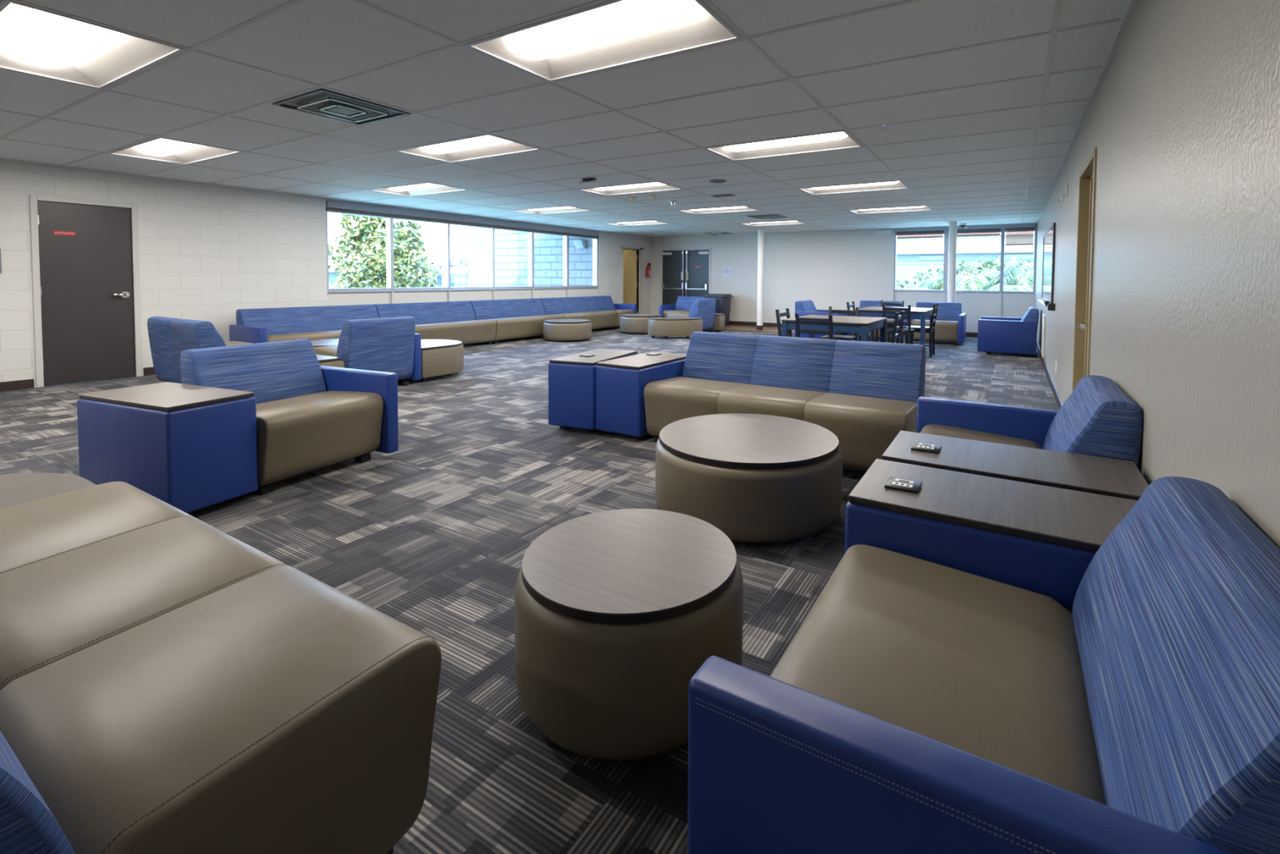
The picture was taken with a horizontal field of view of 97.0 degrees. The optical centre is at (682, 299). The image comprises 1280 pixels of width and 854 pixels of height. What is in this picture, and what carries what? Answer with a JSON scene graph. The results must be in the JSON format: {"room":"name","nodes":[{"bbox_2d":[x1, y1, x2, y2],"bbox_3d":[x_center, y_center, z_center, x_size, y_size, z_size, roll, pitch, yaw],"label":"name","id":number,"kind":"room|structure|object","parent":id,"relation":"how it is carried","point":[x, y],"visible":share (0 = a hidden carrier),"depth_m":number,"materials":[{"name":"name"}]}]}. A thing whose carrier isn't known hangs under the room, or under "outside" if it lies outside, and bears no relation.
{"room":"student lounge","nodes":[
{"label":"student lounge","id":0,"kind":"room"},
{"bbox_2d":[0,160,650,387],"bbox_3d":[-5.687,-0.441,8.694,0.240,2.640,18.900,2,2,30],"label":"wall","id":1,"kind":"structure","parent":0,"point":[208,253],"depth_m":7.36,"materials":[{"name":"white paint"}]},
{"bbox_2d":[0,366,155,391],"bbox_3d":[-5.587,0.831,8.677,0.012,0.100,18.500,2,2,30],"label":"baseboard","id":2,"kind":"structure","parent":1,"relation":"attached to","point":[23,384],"depth_m":6.08,"materials":[{"name":"brown rubber"}]},
{"bbox_2d":[29,194,142,387],"bbox_3d":[-6.868,-0.097,6.534,0.212,2.095,0.870,2,2,30],"label":"door","id":3,"kind":"structure","parent":1,"relation":"in","point":[83,296],"depth_m":6.49,"materials":[{"name":"grey paint"}]},
{"bbox_2d":[325,199,599,303],"bbox_3d":[-3.876,-0.481,11.678,0.160,2.325,6.680,2,2,30],"label":"window","id":4,"kind":"structure","parent":1,"relation":"in","point":[390,213],"depth_m":10.71,"materials":[{"name":"grey metal"}]},
{"bbox_2d":[325,207,599,238],"bbox_3d":[-3.834,-1.495,11.620,0.062,0.055,6.660,2,2,30],"label":"rolled shade","id":5,"kind":"object","parent":4,"relation":"attached to","point":[352,211],"depth_m":10.73,"materials":[{"name":"grey"}]},
{"bbox_2d":[327,288,597,306],"bbox_3d":[-3.938,0.289,11.739,0.150,0.980,6.680,2,2,30],"label":"trim","id":6,"kind":"structure","parent":1,"relation":"attached to","point":[352,298],"depth_m":10.63,"materials":[{"name":"grey paint"}]},
{"bbox_2d":[621,245,643,313],"bbox_3d":[-1.752,-0.420,16.029,0.870,2.110,1.010,2,2,30],"label":"door","id":7,"kind":"structure","parent":1,"relation":"in","point":[629,271],"depth_m":16.13,"materials":[{"name":"beige paint"}]},
{"bbox_2d":[431,256,467,267],"bbox_3d":[-25.516,-1.411,65.876,6.973,7.310,7.114,2,2,30],"label":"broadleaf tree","id":8,"kind":"object","parent":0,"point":[463,261],"visible":0.24,"depth_m":64.47,"materials":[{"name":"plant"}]},
{"bbox_2d":[0,326,1058,853],"bbox_3d":[-1.442,0.997,6.262,9.610,0.001,18.500,2,2,30],"label":"floor","id":9,"kind":"structure","parent":0,"point":[433,534],"depth_m":2.67,"materials":[{"name":"carpet"}]},
{"bbox_2d":[0,472,96,509],"bbox_3d":[-2.696,0.940,2.034,0.700,0.410,0.780,2,2,30],"label":"round table","id":10,"kind":"object","parent":9,"relation":"on","point":[15,489],"visible":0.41,"depth_m":2.21,"materials":[{"name":"beige plastic"}]},
{"bbox_2d":[76,382,257,513],"bbox_3d":[-2.786,0.806,3.069,0.810,0.599,0.410,1,2,21],"label":"side table","id":11,"kind":"object","parent":9,"relation":"on","point":[189,447],"visible":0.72,"depth_m":2.90,"materials":[{"name":"blue plastic"}]},
{"bbox_2d":[146,316,253,383],"bbox_3d":[-5.020,0.583,6.150,1.236,0.789,0.842,2,2,30],"label":"armchair","id":12,"kind":"object","parent":9,"relation":"on","point":[169,337],"visible":0.53,"depth_m":5.81,"materials":[{"name":"blue fabric"}]},
{"bbox_2d":[0,481,441,853],"bbox_3d":[-1.541,0.782,1.363,1.856,0.789,0.843,2,2,30],"label":"sofa","id":13,"kind":"object","parent":9,"relation":"on","point":[170,683],"visible":1,"depth_m":1.12,"materials":[{"name":"beige leather"}]},
{"bbox_2d":[180,338,398,495],"bbox_3d":[-2.487,0.692,3.638,0.867,0.789,0.821,1,2,23],"label":"armchair","id":14,"kind":"object","parent":9,"relation":"on","point":[310,415],"visible":0.82,"depth_m":3.57,"materials":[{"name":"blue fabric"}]},
{"bbox_2d":[229,304,378,343],"bbox_3d":[-5.181,0.508,8.150,0.867,0.789,1.948,2,2,30],"label":"sofa","id":15,"kind":"object","parent":9,"relation":"on","point":[254,326],"visible":0.49,"depth_m":7.91,"materials":[{"name":"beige fabric"}]},
{"bbox_2d":[311,338,338,346],"bbox_3d":[-4.459,0.741,7.123,0.840,0.410,0.840,2,2,30],"label":"table","id":16,"kind":"object","parent":9,"relation":"on","point":[326,342],"visible":0.08,"depth_m":7.06,"materials":[{"name":"laminate"}]},
{"bbox_2d":[315,354,344,368],"bbox_3d":[-4.030,0.797,5.658,0.900,0.410,0.780,2,2,30],"label":"round table","id":17,"kind":"object","parent":9,"relation":"on","point":[329,361],"visible":0.02,"depth_m":5.70,"materials":[{"name":"beige laminate"}]},
{"bbox_2d":[313,315,421,386],"bbox_3d":[-3.554,0.585,6.353,0.867,0.789,0.824,2,2,30],"label":"armchair","id":18,"kind":"object","parent":9,"relation":"on","point":[385,344],"visible":0.6,"depth_m":6.10,"materials":[{"name":"blue fabric"}]},
{"bbox_2d":[374,300,497,344],"bbox_3d":[-4.229,0.454,9.804,0.842,0.789,1.850,2,2,30],"label":"sofa","id":19,"kind":"object","parent":9,"relation":"on","point":[446,320],"visible":0.64,"depth_m":9.85,"materials":[{"name":"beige fabric"}]},
{"bbox_2d":[421,339,463,382],"bbox_3d":[-3.200,0.749,7.118,0.900,0.410,0.780,2,2,30],"label":"round table","id":20,"kind":"object","parent":9,"relation":"on","point":[438,357],"visible":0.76,"depth_m":6.81,"materials":[{"name":"beige leather"}]},
{"bbox_2d":[468,297,565,343],"bbox_3d":[-3.294,0.401,11.405,0.842,0.789,1.840,2,2,30],"label":"sofa","id":21,"kind":"object","parent":9,"relation":"on","point":[515,318],"visible":0.72,"depth_m":11.16,"materials":[{"name":"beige fabric"}]},
{"bbox_2d":[542,318,591,342],"bbox_3d":[-2.281,0.612,11.269,0.950,0.390,0.950,2,2,30],"label":"table","id":22,"kind":"object","parent":9,"relation":"on","point":[566,329],"visible":1,"depth_m":10.88,"materials":[{"name":"beige leather"}]},
{"bbox_2d":[539,296,617,329],"bbox_3d":[-2.359,0.348,13.007,0.842,0.789,1.850,2,2,30],"label":"sofa","id":23,"kind":"object","parent":9,"relation":"on","point":[579,307],"visible":0.7,"depth_m":13.02,"materials":[{"name":"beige fabric"}]},
{"bbox_2d":[548,348,638,432],"bbox_3d":[-0.739,0.764,4.851,0.420,0.579,0.820,1,2,21],"label":"side table","id":24,"kind":"object","parent":9,"relation":"on","point":[571,378],"visible":0.7,"depth_m":4.48,"materials":[{"name":"blue plastic"}]},
{"bbox_2d":[594,295,636,328],"bbox_3d":[-1.695,0.312,14.118,0.867,0.789,0.720,2,2,30],"label":"sofa","id":25,"kind":"object","parent":9,"relation":"on","point":[605,303],"visible":0.56,"depth_m":14.15,"materials":[{"name":"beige fabric"}]},
{"bbox_2d":[514,508,742,759],"bbox_3d":[-0.156,0.967,1.716,0.676,0.412,0.676,2,2,30],"label":"table","id":26,"kind":"object","parent":9,"relation":"on","point":[616,612],"visible":0.91,"depth_m":1.45,"materials":[{"name":"beige leather"}]},
{"bbox_2d":[595,351,686,439],"bbox_3d":[-0.294,0.774,4.657,0.420,0.579,0.820,2,2,30],"label":"side table","id":27,"kind":"object","parent":9,"relation":"on","point":[621,382],"visible":0.59,"depth_m":4.32,"materials":[{"name":"blue plastic"}]},
{"bbox_2d":[620,313,662,334],"bbox_3d":[-0.933,0.553,12.844,0.950,0.410,0.950,2,2,30],"label":"table","id":28,"kind":"object","parent":9,"relation":"on","point":[629,322],"visible":0.8,"depth_m":12.41,"materials":[{"name":"beige leather"}]},
{"bbox_2d":[648,317,702,338],"bbox_3d":[-0.114,0.599,11.763,1.150,0.410,0.420,0,2,-12],"label":"round table","id":29,"kind":"object","parent":9,"relation":"on","point":[657,326],"visible":0.88,"depth_m":11.59,"materials":[{"name":"beige leather"}]},
{"bbox_2d":[659,296,706,317],"bbox_3d":[0.034,0.327,14.027,0.884,0.789,0.867,2,2,30],"label":"armchair","id":30,"kind":"object","parent":9,"relation":"on","point":[684,304],"visible":0.31,"depth_m":14.18,"materials":[{"name":"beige fabric"}]},
{"bbox_2d":[666,297,715,332],"bbox_3d":[0.218,0.370,12.886,0.842,0.789,0.796,2,2,30],"label":"armchair","id":31,"kind":"object","parent":9,"relation":"on","point":[704,308],"visible":0.63,"depth_m":12.63,"materials":[{"name":"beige fabric"}]},
{"bbox_2d":[709,313,724,332],"bbox_3d":[0.733,0.543,13.417,0.620,0.410,0.550,2,2,30],"label":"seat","id":32,"kind":"object","parent":9,"relation":"on","point":[719,318],"visible":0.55,"depth_m":13.09,"materials":[{"name":"beige leather"}]},
{"bbox_2d":[655,413,842,542],"bbox_3d":[0.349,0.925,3.036,0.984,0.405,0.984,2,2,30],"label":"table","id":33,"kind":"object","parent":9,"relation":"on","point":[753,477],"visible":0.95,"depth_m":2.65,"materials":[{"name":"beige leather"}]},
{"bbox_2d":[775,307,792,337],"bbox_3d":[1.459,0.555,7.114,0.458,0.860,0.406,2,2,30],"label":"dining chair","id":34,"kind":"object","parent":9,"relation":"on","point":[787,313],"visible":0.22,"depth_m":7.04,"materials":[{"name":"black wood"}]},
{"bbox_2d":[644,331,925,471],"bbox_3d":[0.711,0.697,4.078,1.826,0.789,0.842,2,2,30],"label":"sofa","id":35,"kind":"object","parent":9,"relation":"on","point":[864,393],"visible":0.76,"depth_m":3.99,"materials":[{"name":"beige fabric"}]},
{"bbox_2d":[795,313,833,339],"bbox_3d":[1.539,0.583,6.362,0.406,0.860,0.458,2,2,30],"label":"dining chair","id":36,"kind":"object","parent":9,"relation":"on","point":[797,318],"visible":0.27,"depth_m":6.17,"materials":[{"name":"black wood"}]},
{"bbox_2d":[794,300,847,338],"bbox_3d":[2.900,0.427,11.816,0.867,0.789,0.974,2,2,30],"label":"armchair","id":37,"kind":"object","parent":9,"relation":"on","point":[804,308],"visible":0.38,"depth_m":11.63,"materials":[{"name":"blue fabric"}]},
{"bbox_2d":[781,314,887,342],"bbox_3d":[1.900,0.614,7.003,1.000,0.756,1.130,2,2,30],"label":"dining table","id":38,"kind":"object","parent":9,"relation":"on","point":[851,324],"visible":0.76,"depth_m":6.64,"materials":[{"name":"black"}]},
{"bbox_2d":[820,306,858,341],"bbox_3d":[2.146,0.537,7.718,0.406,0.860,0.458,2,2,30],"label":"dining chair","id":39,"kind":"object","parent":9,"relation":"on","point":[831,311],"visible":0.33,"depth_m":7.77,"materials":[{"name":"black wood"}]},
{"bbox_2d":[846,301,878,342],"bbox_3d":[3.073,0.473,9.621,0.458,0.860,0.406,2,2,30],"label":"dining chair","id":40,"kind":"object","parent":9,"relation":"on","point":[848,304],"visible":0.2,"depth_m":9.66,"materials":[{"name":"black wood"}]},
{"bbox_2d":[846,300,905,341],"bbox_3d":[4.061,0.435,11.794,1.014,0.789,0.867,2,2,30],"label":"armchair","id":41,"kind":"object","parent":9,"relation":"on","point":[863,304],"visible":0.21,"depth_m":11.94,"materials":[{"name":"blue fabric"}]},
{"bbox_2d":[870,311,904,343],"bbox_3d":[2.407,0.571,6.839,0.458,0.860,0.406,2,2,30],"label":"dining chair","id":42,"kind":"object","parent":9,"relation":"on","point":[897,317],"visible":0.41,"depth_m":6.71,"materials":[{"name":"black wood"}]},
{"bbox_2d":[854,306,933,351],"bbox_3d":[3.583,0.534,9.487,1.060,0.756,1.240,2,2,30],"label":"dining table","id":43,"kind":"object","parent":9,"relation":"on","point":[922,313],"visible":0.63,"depth_m":9.02,"materials":[{"name":"black"}]},
{"bbox_2d":[882,304,914,344],"bbox_3d":[3.386,0.504,8.849,0.406,0.860,0.458,2,2,30],"label":"dining chair","id":44,"kind":"object","parent":9,"relation":"on","point":[909,332],"visible":0.53,"depth_m":8.68,"materials":[{"name":"black wood"}]},
{"bbox_2d":[905,302,938,357],"bbox_3d":[3.958,0.490,9.336,0.458,0.860,0.406,2,2,30],"label":"dining chair","id":45,"kind":"object","parent":9,"relation":"on","point":[931,330],"visible":0.67,"depth_m":9.20,"materials":[{"name":"black wood"}]},
{"bbox_2d":[905,302,966,345],"bbox_3d":[5.046,0.463,11.220,1.014,0.789,0.867,2,2,30],"label":"armchair","id":46,"kind":"object","parent":9,"relation":"on","point":[950,325],"visible":0.7,"depth_m":10.97,"materials":[{"name":"beige leather"}]},
{"bbox_2d":[946,221,957,302],"bbox_3d":[5.554,-0.375,11.642,0.156,2.440,0.156,2,2,30],"label":"column","id":47,"kind":"structure","parent":9,"relation":"on","point":[953,224],"depth_m":11.57,"materials":[{"name":"white paint"}]},
{"bbox_2d":[687,476,1279,853],"bbox_3d":[0.611,0.806,1.105,0.867,0.789,0.922,2,2,30],"label":"armchair","id":48,"kind":"object","parent":9,"relation":"on","point":[917,705],"visible":1,"depth_m":0.90,"materials":[{"name":"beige fabric"}]},
{"bbox_2d":[844,458,1137,612],"bbox_3d":[0.956,0.891,1.713,0.820,0.579,0.430,2,2,30],"label":"side table","id":49,"kind":"object","parent":9,"relation":"on","point":[1039,539],"visible":0.27,"depth_m":1.61,"materials":[{"name":"blue wood"}]},
{"bbox_2d":[884,475,922,493],"bbox_3d":[0.707,0.591,1.808,0.100,0.011,0.100,2,2,30],"label":"power outlet","id":50,"kind":"object","parent":49,"relation":"on","point":[893,482],"visible":1,"depth_m":1.79,"materials":[{"name":"black plastic"}]},
{"bbox_2d":[977,306,1039,356],"bbox_3d":[5.577,0.523,9.679,0.867,0.789,1.014,2,2,30],"label":"armchair","id":51,"kind":"object","parent":9,"relation":"on","point":[1018,335],"visible":1,"depth_m":9.24,"materials":[{"name":"blue fabric"}]},
{"bbox_2d":[881,430,1148,500],"bbox_3d":[1.198,0.878,2.106,0.820,0.579,0.430,2,2,30],"label":"side table","id":52,"kind":"object","parent":9,"relation":"on","point":[1121,478],"visible":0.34,"depth_m":2.03,"materials":[{"name":"brown laminate"}]},
{"bbox_2d":[911,441,941,453],"bbox_3d":[0.954,0.577,2.210,0.100,0.011,0.100,2,2,30],"label":"power outlet","id":53,"kind":"object","parent":52,"relation":"on","point":[928,447],"visible":1,"depth_m":2.19,"materials":[{"name":"black plastic"}]},
{"bbox_2d":[916,375,1142,467],"bbox_3d":[1.514,0.755,2.641,0.867,0.789,0.784,2,2,30],"label":"armchair","id":54,"kind":"object","parent":9,"relation":"on","point":[1098,418],"visible":0.37,"depth_m":2.62,"materials":[{"name":"blue fabric"}]},
{"bbox_2d":[467,226,592,286],"bbox_3d":[-2.787,0.677,18.796,4.950,6.900,6.400,2,2,30],"label":"building","id":55,"kind":"structure","parent":0,"point":[511,247],"depth_m":16.03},
{"bbox_2d":[0,0,1130,236],"bbox_3d":[-1.426,-1.441,6.173,9.610,0.001,18.500,2,2,30],"label":"ceiling","id":56,"kind":"structure","parent":0,"point":[317,42],"depth_m":3.99,"materials":[{"name":"tile"}]},
{"bbox_2d":[0,0,186,88],"bbox_3d":[-3.349,-1.378,3.056,1.287,0.091,0.628,2,2,30],"label":"ceiling light","id":57,"kind":"object","parent":56,"relation":"attached to","point":[34,41],"visible":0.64,"depth_m":3.09,"materials":[{"name":"white"}]},
{"bbox_2d":[0,10,124,68],"bbox_3d":[-3.349,-1.389,3.056,1.153,0.068,0.296,2,2,30],"label":"diffuser","id":58,"kind":"object","parent":57,"relation":"attached to","point":[42,40],"depth_m":3.02,"materials":[{"name":"white"}]},
{"bbox_2d":[106,137,242,164],"bbox_3d":[-4.959,-1.480,5.519,1.287,0.091,0.628,2,2,30],"label":"ceiling light","id":59,"kind":"object","parent":56,"relation":"attached to","point":[158,148],"visible":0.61,"depth_m":5.64,"materials":[{"name":"white"}]},
{"bbox_2d":[133,138,204,155],"bbox_3d":[-4.959,-1.490,5.518,1.153,0.068,0.296,2,2,30],"label":"diffuser","id":60,"kind":"object","parent":59,"relation":"attached to","point":[160,147],"depth_m":5.51,"materials":[{"name":"white"}]},
{"bbox_2d":[271,88,410,125],"bbox_3d":[-2.429,-1.358,4.050,0.640,0.022,0.620,2,2,30],"label":"ceiling vent","id":61,"kind":"object","parent":56,"relation":"in","point":[321,102],"visible":1,"depth_m":4.00,"materials":[{"name":"grey metal"}]},
{"bbox_2d":[371,182,467,195],"bbox_3d":[-3.632,-1.555,7.792,1.287,0.091,0.628,2,2,30],"label":"ceiling light","id":62,"kind":"object","parent":56,"relation":"attached to","point":[424,188],"visible":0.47,"depth_m":7.94,"materials":[{"name":"white"}]},
{"bbox_2d":[388,183,443,191],"bbox_3d":[-3.632,-1.565,7.792,1.153,0.068,0.296,2,2,30],"label":"diffuser","id":63,"kind":"object","parent":62,"relation":"attached to","point":[424,185],"depth_m":7.77,"materials":[{"name":"white"}]},
{"bbox_2d":[395,133,542,162],"bbox_3d":[-2.021,-1.453,5.329,1.287,0.091,0.628,2,2,30],"label":"ceiling light","id":64,"kind":"object","parent":56,"relation":"attached to","point":[487,145],"visible":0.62,"depth_m":5.43,"materials":[{"name":"white"}]},
{"bbox_2d":[419,135,511,154],"bbox_3d":[-2.021,-1.464,5.329,1.153,0.068,0.296,2,2,30],"label":"diffuser","id":65,"kind":"object","parent":64,"relation":"attached to","point":[486,140],"depth_m":5.28,"materials":[{"name":"white"}]},
{"bbox_2d":[516,206,591,213],"bbox_3d":[-2.304,-1.630,10.065,1.287,0.091,0.628,2,2,30],"label":"ceiling light","id":66,"kind":"object","parent":56,"relation":"attached to","point":[561,209],"visible":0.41,"depth_m":10.24,"materials":[{"name":"white"}]},
{"bbox_2d":[529,206,575,210],"bbox_3d":[-2.304,-1.640,10.065,1.153,0.068,0.296,2,2,30],"label":"diffuser","id":67,"kind":"object","parent":66,"relation":"attached to","point":[563,207],"depth_m":10.02,"materials":[{"name":"white"}]},
{"bbox_2d":[464,0,742,82],"bbox_3d":[-0.411,-1.352,2.867,1.287,0.091,0.628,2,2,30],"label":"ceiling light","id":68,"kind":"object","parent":56,"relation":"attached to","point":[612,33],"visible":0.94,"depth_m":2.90,"materials":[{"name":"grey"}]},
{"bbox_2d":[505,0,708,59],"bbox_3d":[-0.411,-1.363,2.866,1.153,0.068,0.296,2,2,30],"label":"diffuser","id":69,"kind":"object","parent":68,"relation":"attached to","point":[624,19],"depth_m":2.79,"materials":[{"name":"white"}]},
{"bbox_2d":[579,182,683,195],"bbox_3d":[-0.694,-1.528,7.603,1.287,0.091,0.628,2,2,30],"label":"ceiling light","id":70,"kind":"object","parent":56,"relation":"attached to","point":[651,186],"visible":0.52,"depth_m":7.74,"materials":[{"name":"white"}]},
{"bbox_2d":[595,182,664,190],"bbox_3d":[-0.694,-1.539,7.602,1.153,0.068,0.296,2,2,30],"label":"diffuser","id":71,"kind":"object","parent":70,"relation":"attached to","point":[656,183],"depth_m":7.55,"materials":[{"name":"white"}]},
{"bbox_2d":[606,220,670,226],"bbox_3d":[-0.977,-1.704,12.339,1.287,0.091,0.628,2,2,30],"label":"ceiling light","id":72,"kind":"object","parent":56,"relation":"attached to","point":[652,222],"visible":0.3,"depth_m":12.54,"materials":[{"name":"white"}]},
{"bbox_2d":[678,205,759,213],"bbox_3d":[0.634,-1.603,9.876,1.287,0.091,0.628,2,2,30],"label":"ceiling light","id":73,"kind":"object","parent":56,"relation":"attached to","point":[743,208],"visible":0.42,"depth_m":10.03,"materials":[{"name":"white"}]},
{"bbox_2d":[692,206,746,210],"bbox_3d":[0.634,-1.614,9.876,1.153,0.068,0.296,2,2,30],"label":"diffuser","id":74,"kind":"object","parent":73,"relation":"attached to","point":[734,206],"depth_m":9.83,"materials":[{"name":"white"}]},
{"bbox_2d":[742,220,806,226],"bbox_3d":[1.961,-1.678,12.149,1.287,0.091,0.628,2,2,30],"label":"ceiling light","id":75,"kind":"object","parent":56,"relation":"attached to","point":[794,221],"visible":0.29,"depth_m":12.34,"materials":[{"name":"white"}]},
{"bbox_2d":[704,130,862,160],"bbox_3d":[0.917,-1.427,5.140,1.287,0.091,0.628,2,2,30],"label":"ceiling light","id":76,"kind":"object","parent":56,"relation":"attached to","point":[841,140],"visible":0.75,"depth_m":5.22,"materials":[{"name":"white"}]},
{"bbox_2d":[724,131,847,151],"bbox_3d":[0.917,-1.437,5.139,1.153,0.068,0.296,2,2,30],"label":"diffuser","id":77,"kind":"object","parent":76,"relation":"attached to","point":[837,135],"depth_m":5.07,"materials":[{"name":"white"}]},
{"bbox_2d":[798,180,908,195],"bbox_3d":[2.244,-1.502,7.413,1.287,0.091,0.628,2,2,30],"label":"ceiling light","id":78,"kind":"object","parent":56,"relation":"attached to","point":[889,184],"visible":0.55,"depth_m":7.53,"materials":[{"name":"white"}]},
{"bbox_2d":[811,181,899,189],"bbox_3d":[2.244,-1.512,7.413,1.153,0.068,0.296,2,2,30],"label":"diffuser","id":79,"kind":"object","parent":78,"relation":"attached to","point":[894,182],"depth_m":7.35,"materials":[{"name":"white"}]},
{"bbox_2d":[848,205,933,213],"bbox_3d":[3.572,-1.577,9.686,1.287,0.091,0.628,2,2,30],"label":"ceiling light","id":80,"kind":"object","parent":56,"relation":"attached to","point":[921,207],"visible":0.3,"depth_m":9.83,"materials":[{"name":"white"}]},
{"bbox_2d":[859,206,923,210],"bbox_3d":[3.572,-1.587,9.686,1.153,0.068,0.296,2,2,30],"label":"diffuser","id":81,"kind":"object","parent":80,"relation":"attached to","point":[910,206],"depth_m":9.67,"materials":[{"name":"white"}]},
{"bbox_2d":[724,324,794,333],"bbox_3d":[1.287,0.711,14.535,5.980,0.001,1.450,2,2,30],"label":"floor","id":82,"kind":"structure","parent":0,"point":[774,329],"depth_m":14.16,"materials":[{"name":"brown wood"}]},
{"bbox_2d":[702,293,733,325],"bbox_3d":[0.956,0.271,14.998,0.600,0.840,0.600,2,2,30],"label":"recycling bin","id":83,"kind":"object","parent":82,"relation":"on","point":[722,300],"visible":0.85,"depth_m":14.77,"materials":[{"name":"grey plastic"}]},
{"bbox_2d":[756,229,764,329],"bbox_3d":[1.905,-0.478,13.770,0.156,2.440,0.156,2,2,30],"label":"column","id":84,"kind":"structure","parent":82,"relation":"on","point":[760,232],"depth_m":13.71,"materials":[{"name":"white paint"}]},
{"bbox_2d":[650,223,1037,332],"bbox_3d":[3.292,-0.588,14.306,9.610,2.640,0.250,2,2,30],"label":"wall","id":85,"kind":"structure","parent":0,"point":[833,268],"depth_m":14.19,"materials":[{"name":"grey paint"}]},
{"bbox_2d":[660,248,711,305],"bbox_3d":[0.107,-0.399,16.071,1.620,2.090,0.225,2,2,30],"label":"door","id":86,"kind":"structure","parent":85,"relation":"in","point":[680,277],"depth_m":16.02,"materials":[{"name":"grey paint"}]},
{"bbox_2d":[728,320,977,337],"bbox_3d":[3.218,0.684,14.240,9.610,0.100,0.012,2,2,30],"label":"baseboard","id":87,"kind":"structure","parent":85,"relation":"attached to","point":[731,322],"depth_m":14.86,"materials":[{"name":"brown rubber"}]},
{"bbox_2d":[893,222,1036,316],"bbox_3d":[6.180,-0.452,12.543,2.800,2.335,0.170,2,2,30],"label":"window","id":88,"kind":"structure","parent":85,"relation":"in","point":[1002,228],"depth_m":12.38,"materials":[{"name":"grey metal"}]},
{"bbox_2d":[896,230,943,235],"bbox_3d":[5.424,-1.526,12.903,1.000,0.065,0.050,2,2,30],"label":"rolled shade","id":89,"kind":"object","parent":88,"relation":"attached to","point":[898,232],"depth_m":12.90,"materials":[{"name":"grey"}]},
{"bbox_2d":[956,228,1000,232],"bbox_3d":[6.387,-1.499,12.341,0.990,0.065,0.050,2,2,30],"label":"rolled shade","id":90,"kind":"object","parent":88,"relation":"attached to","point":[958,230],"depth_m":12.29,"materials":[{"name":"grey"}]},
{"bbox_2d":[1035,0,1279,549],"bbox_3d":[2.824,-0.202,3.731,0.250,2.640,18.900,2,2,30],"label":"wall","id":91,"kind":"structure","parent":0,"point":[1183,118],"depth_m":1.61,"materials":[{"name":"beige paint"}]},
{"bbox_2d":[0,0,1123,237],"bbox_3d":[-1.426,-1.454,6.172,9.610,0.034,18.500,2,2,30],"label":"ceiling grid","id":92,"kind":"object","parent":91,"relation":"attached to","point":[1058,3],"depth_m":4.20,"materials":[{"name":"grey paint"}]},
{"bbox_2d":[0,0,1137,237],"bbox_3d":[-1.427,-1.431,6.173,9.610,0.020,18.500,2,2,30],"label":"trim","id":93,"kind":"structure","parent":91,"relation":"attached to","point":[1132,3],"depth_m":5.99,"materials":[{"name":"grey paint"}]},
{"bbox_2d":[1037,222,1055,306],"bbox_3d":[5.001,-0.447,7.781,0.080,1.000,2.440,2,2,30],"label":"whiteboard","id":94,"kind":"object","parent":91,"relation":"attached to","point":[1049,239],"visible":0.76,"depth_m":7.43,"materials":[{"name":"white"}]},
{"bbox_2d":[1036,342,1062,409],"bbox_3d":[2.702,1.064,3.844,0.012,0.100,18.500,2,2,30],"label":"baseboard","id":95,"kind":"structure","parent":91,"relation":"attached to","point":[1056,396],"depth_m":6.61,"materials":[{"name":"brown rubber"}]},
{"bbox_2d":[1071,146,1097,391],"bbox_3d":[2.844,0.083,3.879,0.250,2.060,0.960,2,2,30],"label":"door","id":96,"kind":"structure","parent":91,"relation":"in","point":[1087,175],"depth_m":4.25,"materials":[{"name":"beige paint"}]},
{"label":"floor","id":97,"kind":"structure","parent":0,"visible":0},
{"bbox_2d":[328,213,443,288],"bbox_3d":[-12.200,-0.396,23.085,4.684,8.605,4.722,2,3,45],"label":"broadleaf tree","id":98,"kind":"object","parent":97,"relation":"on","point":[366,235],"visible":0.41,"depth_m":21.97,"materials":[{"name":"green plant"}]},
{"bbox_2d":[328,264,467,288],"bbox_3d":[-19.425,0.728,34.538,9.700,5.420,29.200,2,2,30],"label":"building","id":99,"kind":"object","parent":97,"relation":"on","point":[459,276],"visible":0.07,"depth_m":34.53,"materials":[{"name":"grey paint"}]},
{"bbox_2d":[917,275,962,289],"bbox_3d":[9.897,1.615,21.196,2.529,5.017,2.475,-1,2,-31],"label":"palm tree","id":100,"kind":"object","parent":97,"relation":"on","point":[931,284],"visible":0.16,"depth_m":20.80,"materials":[{"name":"green plant"}]},
{"bbox_2d":[932,274,995,290],"bbox_3d":[9.386,1.696,18.658,2.346,5.034,2.138,1,2,9],"label":"palm tree","id":101,"kind":"object","parent":97,"relation":"on","point":[966,282],"visible":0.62,"depth_m":17.97,"materials":[{"name":"green plant"}]},
{"bbox_2d":[896,255,1033,288],"bbox_3d":[12.379,1.185,22.480,11.212,5.814,10.821,2,2,30],"label":"shrub","id":102,"kind":"object","parent":97,"relation":"on","point":[975,268],"visible":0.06,"depth_m":22.75,"materials":[{"name":"green plant"}]},
{"bbox_2d":[896,231,1034,288],"bbox_3d":[23.726,-0.507,36.696,34.000,8.300,8.700,2,2,30],"label":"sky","id":103,"kind":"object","parent":97,"relation":"on","point":[913,254],"visible":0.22,"depth_m":35.76,"materials":[{"name":"grey paint"}]},
{"bbox_2d":[986,284,1032,291],"bbox_3d":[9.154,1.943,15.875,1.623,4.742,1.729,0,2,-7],"label":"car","id":104,"kind":"object","parent":97,"relation":"on","point":[996,287],"visible":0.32,"depth_m":15.45,"materials":[{"name":"white metal"}]},
{"bbox_2d":[986,261,1033,289],"bbox_3d":[10.521,1.557,17.231,2.386,5.433,2.486,-1,3,-34],"label":"palm tree","id":105,"kind":"object","parent":97,"relation":"on","point":[1017,273],"visible":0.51,"depth_m":16.79,"materials":[{"name":"green plant"}]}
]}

